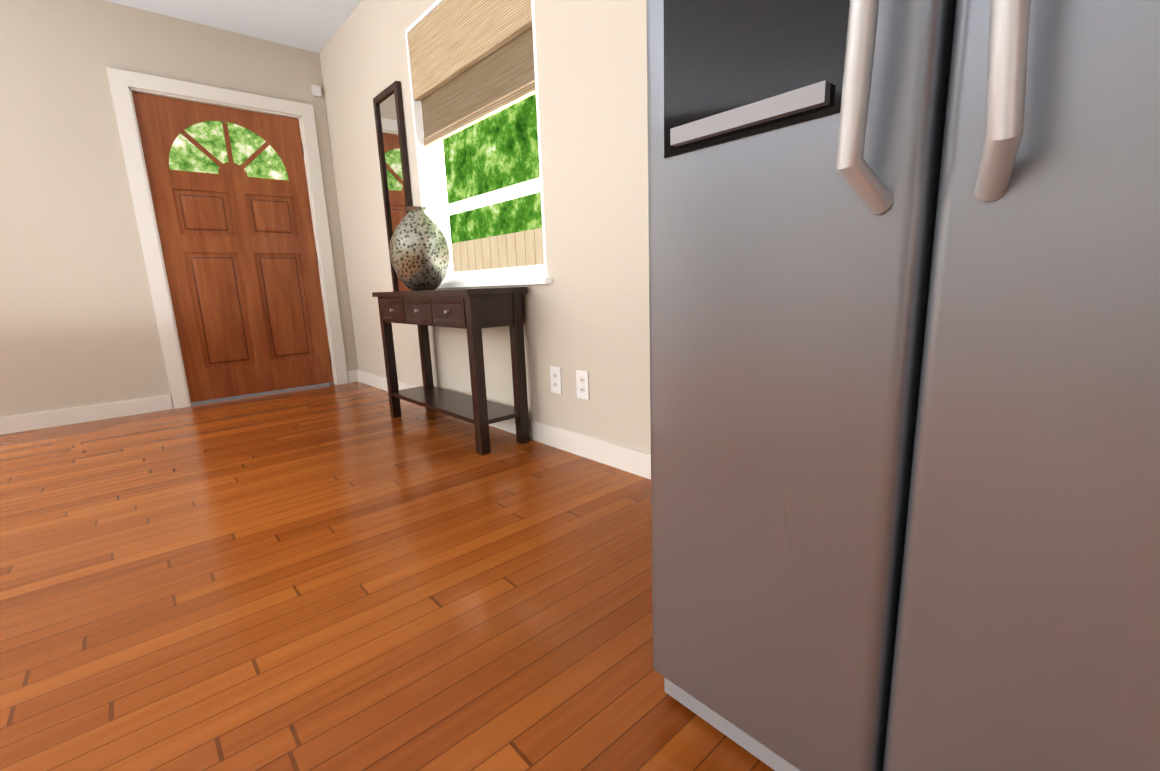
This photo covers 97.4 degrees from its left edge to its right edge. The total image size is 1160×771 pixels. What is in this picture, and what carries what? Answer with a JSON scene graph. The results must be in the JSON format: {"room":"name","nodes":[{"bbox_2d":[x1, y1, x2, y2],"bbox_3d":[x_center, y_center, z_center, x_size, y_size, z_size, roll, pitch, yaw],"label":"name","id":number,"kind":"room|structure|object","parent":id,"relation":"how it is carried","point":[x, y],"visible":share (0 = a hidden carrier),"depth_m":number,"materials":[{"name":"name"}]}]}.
{"room":"kitchen","nodes":[
{"label":"kitchen","id":0,"kind":"room"},
{"bbox_2d":[0,0,357,417],"bbox_3d":[-4.223,-0.754,2.008,6.200,2.440,0.160,-12,15,-40],"label":"wall","id":1,"kind":"structure","parent":0,"point":[78,326],"depth_m":3.02,"materials":[{"name":"paint"}]},
{"bbox_2d":[0,370,358,434],"bbox_3d":[-4.127,0.406,2.168,6.186,0.095,0.013,-12,15,-40],"label":"baseboard","id":2,"kind":"structure","parent":1,"relation":"attached to","point":[31,421],"depth_m":3.12,"materials":[{"name":"white wood"}]},
{"bbox_2d":[106,67,347,408],"bbox_3d":[-2.385,-0.955,3.619,1.120,2.070,0.170,-12,15,-40],"label":"door frame","id":3,"kind":"structure","parent":1,"relation":"attached to","point":[124,84],"depth_m":3.34,"materials":[{"name":"white wood"}]},
{"bbox_2d":[132,92,333,401],"bbox_3d":[-2.370,-0.915,3.617,0.938,1.950,0.062,-12,15,-40],"label":"entry door","id":4,"kind":"structure","parent":1,"relation":"in","point":[230,196],"depth_m":3.56,"materials":[{"name":"brown wood"}]},
{"bbox_2d":[311,85,321,96],"bbox_3d":[-1.928,-2.154,3.725,0.055,0.065,0.029,-12,15,-40],"label":"mounted doorbell","id":5,"kind":"object","parent":1,"relation":"attached to","point":[316,90],"visible":0.93,"depth_m":3.71,"materials":[{"name":"white plastic"}]},
{"bbox_2d":[105,0,361,52],"bbox_3d":[-1.865,-1.559,-0.895,6.520,0.100,7.377,-12,15,-40],"label":"ceiling","id":6,"kind":"structure","parent":0,"point":[312,25],"depth_m":3.19,"materials":[{"name":"paint"}]},
{"bbox_2d":[0,382,774,770],"bbox_3d":[-1.772,0.930,-0.398,6.800,0.100,7.657,-12,15,-40],"label":"floor","id":7,"kind":"structure","parent":0,"point":[354,576],"depth_m":1.22,"materials":[{"name":"brown wood"}]},
{"bbox_2d":[372,287,529,454],"bbox_3d":[-0.681,-0.127,2.611,0.300,0.715,1.050,-12,15,-40],"label":"console table","id":8,"kind":"object","parent":7,"relation":"on","point":[473,312],"visible":0.96,"depth_m":2.32,"materials":[{"name":"brown wood"}]},
{"bbox_2d":[389,206,449,290],"bbox_3d":[-0.832,-0.706,2.644,0.300,0.417,0.300,-12,15,-40],"label":"vase","id":9,"kind":"object","parent":8,"relation":"on","point":[419,252],"visible":1,"depth_m":2.55,"materials":[{"name":"ceramic"}]},
{"bbox_2d":[646,0,1159,770],"bbox_3d":[0.647,-0.316,0.600,0.832,1.776,0.910,-12,15,-40],"label":"refrigerator","id":10,"kind":"object","parent":7,"relation":"on","point":[904,340],"visible":1,"depth_m":0.51,"materials":[{"name":"grey metal"}]},
{"bbox_2d":[319,0,650,453],"bbox_3d":[0.550,-0.814,1.416,0.160,2.440,7.377,-12,15,-40],"label":"wall","id":11,"kind":"structure","parent":0,"point":[587,309],"depth_m":2.04,"materials":[{"name":"paint"}]},
{"bbox_2d":[373,81,412,291],"bbox_3d":[-1.113,-1.134,3.100,0.028,1.210,0.350,-12,15,-40],"label":"wall mirror","id":12,"kind":"object","parent":11,"relation":"attached to","point":[391,141],"visible":0.56,"depth_m":3.05,"materials":[{"name":"brown wood"}]},
{"bbox_2d":[405,0,551,287],"bbox_3d":[-0.493,-1.182,2.498,0.195,1.365,1.190,-12,15,-40],"label":"living room window","id":13,"kind":"structure","parent":11,"relation":"in","point":[439,210],"depth_m":2.74,"materials":[{"name":"white paint"}]},
{"bbox_2d":[408,0,535,146],"bbox_3d":[-0.529,-1.552,2.404,0.058,0.562,1.090,-12,15,-40],"label":"window blind","id":14,"kind":"object","parent":13,"relation":"attached to","point":[471,62],"visible":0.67,"depth_m":2.38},
{"bbox_2d":[357,370,650,479],"bbox_3d":[-0.574,0.147,2.805,0.013,0.095,3.749,-12,15,-40],"label":"baseboard","id":15,"kind":"structure","parent":11,"relation":"attached to","point":[631,460],"depth_m":2.17,"materials":[{"name":"white wood"}]},
{"bbox_2d":[550,366,561,393],"bbox_3d":[-0.106,-0.024,2.232,0.007,0.118,0.072,-12,15,-40],"label":"outlet","id":16,"kind":"object","parent":11,"relation":"attached to","point":[555,380],"visible":1,"depth_m":2.23,"materials":[{"name":"white plastic"}]},
{"bbox_2d":[576,370,588,399],"bbox_3d":[0.010,-0.003,2.103,0.007,0.118,0.072,-12,15,-40],"label":"outlet","id":17,"kind":"object","parent":11,"relation":"attached to","point":[582,381],"visible":1,"depth_m":2.10,"materials":[{"name":"white plastic"}]},
{"label":"outside","id":18,"kind":"structure","parent":0,"visible":0},
{"bbox_2d":[443,94,543,271],"bbox_3d":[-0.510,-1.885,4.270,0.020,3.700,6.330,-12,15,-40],"label":"window glass","id":19,"kind":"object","parent":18,"point":[497,150],"depth_m":4.56,"materials":[{"name":"glass"}]}
]}

